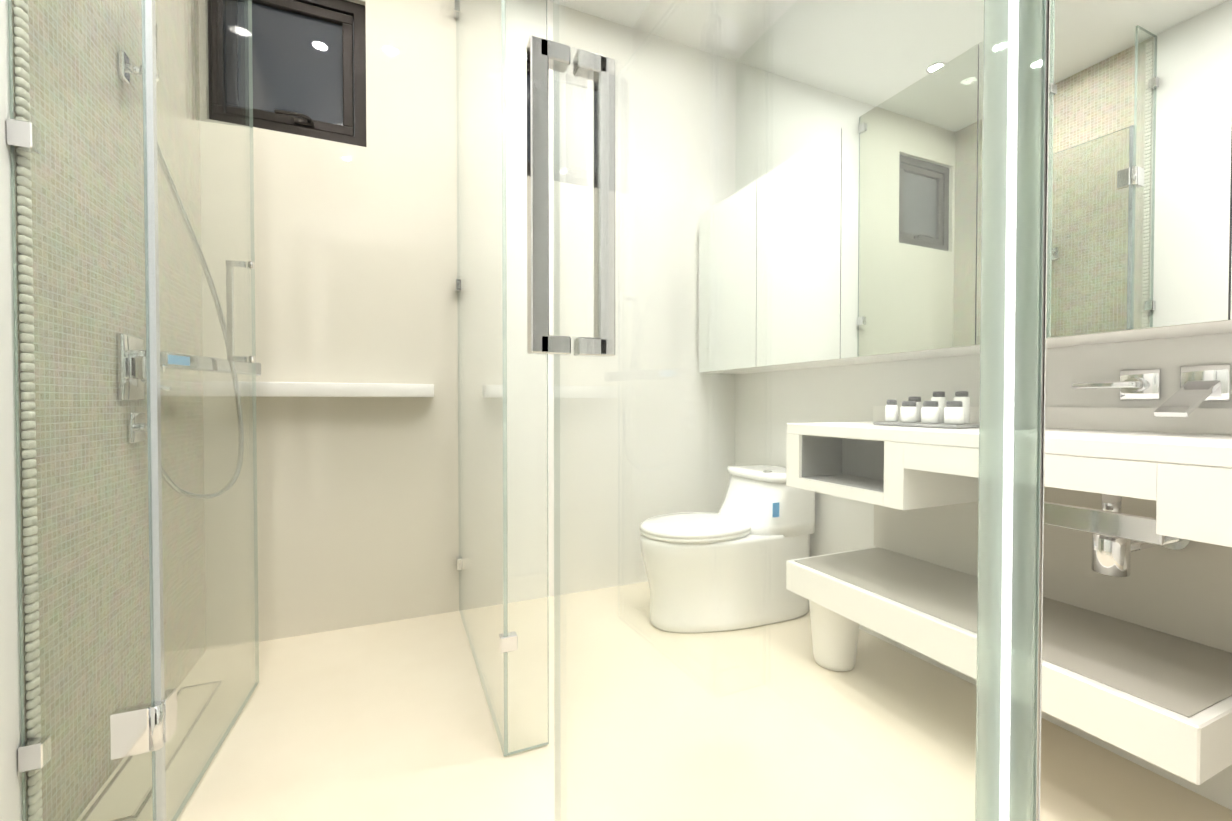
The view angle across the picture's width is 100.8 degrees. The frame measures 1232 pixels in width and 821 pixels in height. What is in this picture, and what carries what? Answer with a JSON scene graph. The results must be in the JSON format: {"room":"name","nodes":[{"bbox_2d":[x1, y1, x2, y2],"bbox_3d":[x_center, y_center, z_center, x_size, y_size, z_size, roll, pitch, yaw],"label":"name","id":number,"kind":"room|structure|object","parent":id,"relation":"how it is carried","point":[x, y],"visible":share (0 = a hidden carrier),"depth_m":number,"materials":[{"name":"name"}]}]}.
{"room":"bathroom","nodes":[
{"label":"bathroom","id":0,"kind":"room"},
{"bbox_2d":[0,0,205,820],"bbox_3d":[-0.789,-0.478,0.046,0.100,2.800,3.954,0,1,-23],"label":"wall","id":1,"kind":"structure","parent":0,"point":[73,32],"depth_m":1.18,"materials":[{"name":"tile"}]},
{"bbox_2d":[14,0,42,820],"bbox_3d":[-1.126,-0.481,0.970,0.012,2.773,0.026,0,1,-23],"label":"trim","id":2,"kind":"structure","parent":1,"relation":"attached to","point":[25,443],"depth_m":0.97,"materials":[{"name":"white"}]},
{"bbox_2d":[117,22,260,498],"bbox_3d":[-1.278,-0.385,1.571,0.208,1.307,0.509,0,1,-23],"label":"shower mixer","id":3,"kind":"object","parent":1,"relation":"attached to","point":[133,375],"depth_m":1.40,"materials":[{"name":"silver metal"}]},
{"bbox_2d":[199,0,735,649],"bbox_3d":[-0.453,-0.514,2.400,2.585,2.800,0.100,0,1,-23],"label":"wall","id":4,"kind":"structure","parent":0,"point":[355,278],"depth_m":2.18,"materials":[{"name":"white paint"}]},
{"bbox_2d":[207,0,366,146],"bbox_3d":[-1.277,-1.373,2.006,0.530,0.590,0.095,0,1,-23],"label":"shower window","id":5,"kind":"structure","parent":4,"relation":"in","point":[309,67],"depth_m":2.04,"materials":[{"name":"brown metal"}]},
{"bbox_2d":[239,381,433,397],"bbox_3d":[-1.080,-0.081,2.023,0.670,0.055,0.104,0,1,-23],"label":"ledge shelf","id":6,"kind":"object","parent":4,"relation":"attached to","point":[291,389],"visible":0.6,"depth_m":1.97,"materials":[{"name":"white stone"}]},
{"bbox_2d":[76,581,1231,820],"bbox_3d":[0.351,0.944,0.561,2.585,0.060,4.154,0,1,-23],"label":"floor","id":7,"kind":"structure","parent":0,"point":[388,721],"depth_m":1.41,"materials":[{"name":"beige tile"}]},
{"bbox_2d":[81,680,222,820],"bbox_3d":[-1.232,0.899,1.388,0.110,0.003,0.610,0,1,-23],"label":"floor drain","id":8,"kind":"object","parent":7,"relation":"on","point":[141,780],"depth_m":1.25,"materials":[{"name":"tile"}]},
{"bbox_2d":[6,0,548,820],"bbox_3d":[-0.851,-0.499,1.609,1.024,2.782,1.033,0,1,-23],"label":"glass shower enclosure","id":9,"kind":"object","parent":7,"relation":"on","point":[480,70],"visible":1,"depth_m":1.31,"materials":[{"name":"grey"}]},
{"bbox_2d":[639,464,814,632],"bbox_3d":[0.471,0.575,2.234,0.786,0.628,0.390,0,1,-23],"label":"toilet","id":10,"kind":"object","parent":7,"relation":"on","point":[741,560],"depth_m":2.08,"materials":[{"name":"white ceramic"}]},
{"bbox_2d":[527,0,1050,820],"bbox_3d":[0.037,-0.199,0.487,0.123,2.221,0.650,0,1,-23],"label":"door","id":11,"kind":"structure","parent":7,"relation":"on","point":[1015,58],"depth_m":0.29,"materials":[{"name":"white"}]},
{"bbox_2d":[809,601,858,671],"bbox_3d":[0.773,0.771,1.806,0.176,0.248,0.176,0,1,-23],"label":"waste bin","id":12,"kind":"object","parent":7,"relation":"on","point":[849,648],"depth_m":1.74,"materials":[{"name":"white plastic"}]},
{"bbox_2d":[547,0,795,60],"bbox_3d":[0.351,-1.915,0.518,2.585,0.060,4.154,0,1,-23],"label":"ceiling","id":13,"kind":"structure","parent":0,"point":[738,15],"depth_m":2.50,"materials":[{"name":"white paint"}]},
{"bbox_2d":[735,0,983,192],"bbox_3d":[1.130,-1.453,1.721,0.005,0.894,2.368,0,1,-23],"label":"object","id":14,"kind":"structure","parent":0,"point":[963,33],"depth_m":2.19,"materials":[{"name":"white paint"}]},
{"bbox_2d":[735,333,1231,809],"bbox_3d":[1.492,-0.493,1.032,0.100,2.800,3.954,0,1,-23],"label":"wall","id":15,"kind":"structure","parent":0,"point":[1066,367],"depth_m":1.83,"materials":[{"name":"white paint"}]},
{"bbox_2d":[699,184,757,373],"bbox_3d":[0.650,-0.606,2.508,0.270,0.820,0.465,0,1,-23],"label":"upper cabinet","id":16,"kind":"object","parent":15,"relation":"attached to","point":[706,295],"depth_m":2.45,"materials":[{"name":"white wood"}]},
{"bbox_2d":[751,132,852,371],"bbox_3d":[0.834,-0.599,2.084,0.270,0.820,0.467,0,1,-23],"label":"upper cabinet","id":17,"kind":"object","parent":15,"relation":"attached to","point":[818,167],"depth_m":2.03,"materials":[{"name":"white wood"}]},
{"bbox_2d":[835,48,979,363],"bbox_3d":[1.018,-0.593,1.658,0.270,0.820,0.466,0,1,-23],"label":"mirror","id":18,"kind":"object","parent":15,"relation":"attached to","point":[952,119],"depth_m":1.59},
{"bbox_2d":[786,406,1231,784],"bbox_3d":[1.107,0.324,1.247,0.444,0.660,1.469,0,1,-23],"label":"bathroom vanity","id":19,"kind":"object","parent":15,"relation":"attached to","point":[1137,617],"visible":0.79,"depth_m":1.23,"materials":[{"name":"white"}]},
{"bbox_2d":[873,391,978,428],"bbox_3d":[0.967,-0.006,1.562,0.180,0.106,0.270,0,1,-23],"label":"tray","id":20,"kind":"object","parent":19,"relation":"on","point":[944,415],"depth_m":1.51,"materials":[{"name":"grey ceramic"}]},
{"bbox_2d":[967,0,1231,351],"bbox_3d":[1.202,-0.586,1.232,0.270,0.820,0.466,0,1,-23],"label":"mirror","id":21,"kind":"object","parent":15,"relation":"attached to","point":[1139,245],"depth_m":1.11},
{"bbox_2d":[1072,364,1230,416],"bbox_3d":[1.256,-0.047,1.240,0.172,0.119,0.270,0,1,-23],"label":"faucet","id":22,"kind":"object","parent":15,"relation":"attached to","point":[1199,384],"visible":1,"depth_m":1.18,"materials":[{"name":"silver metal"}]},
{"bbox_2d":[1211,0,1231,331],"bbox_3d":[1.385,-0.580,0.808,0.270,0.820,0.465,0,1,-23],"label":"upper cabinet","id":23,"kind":"object","parent":15,"relation":"attached to","point":[1223,106],"depth_m":0.98,"materials":[{"name":"white"}]}
]}

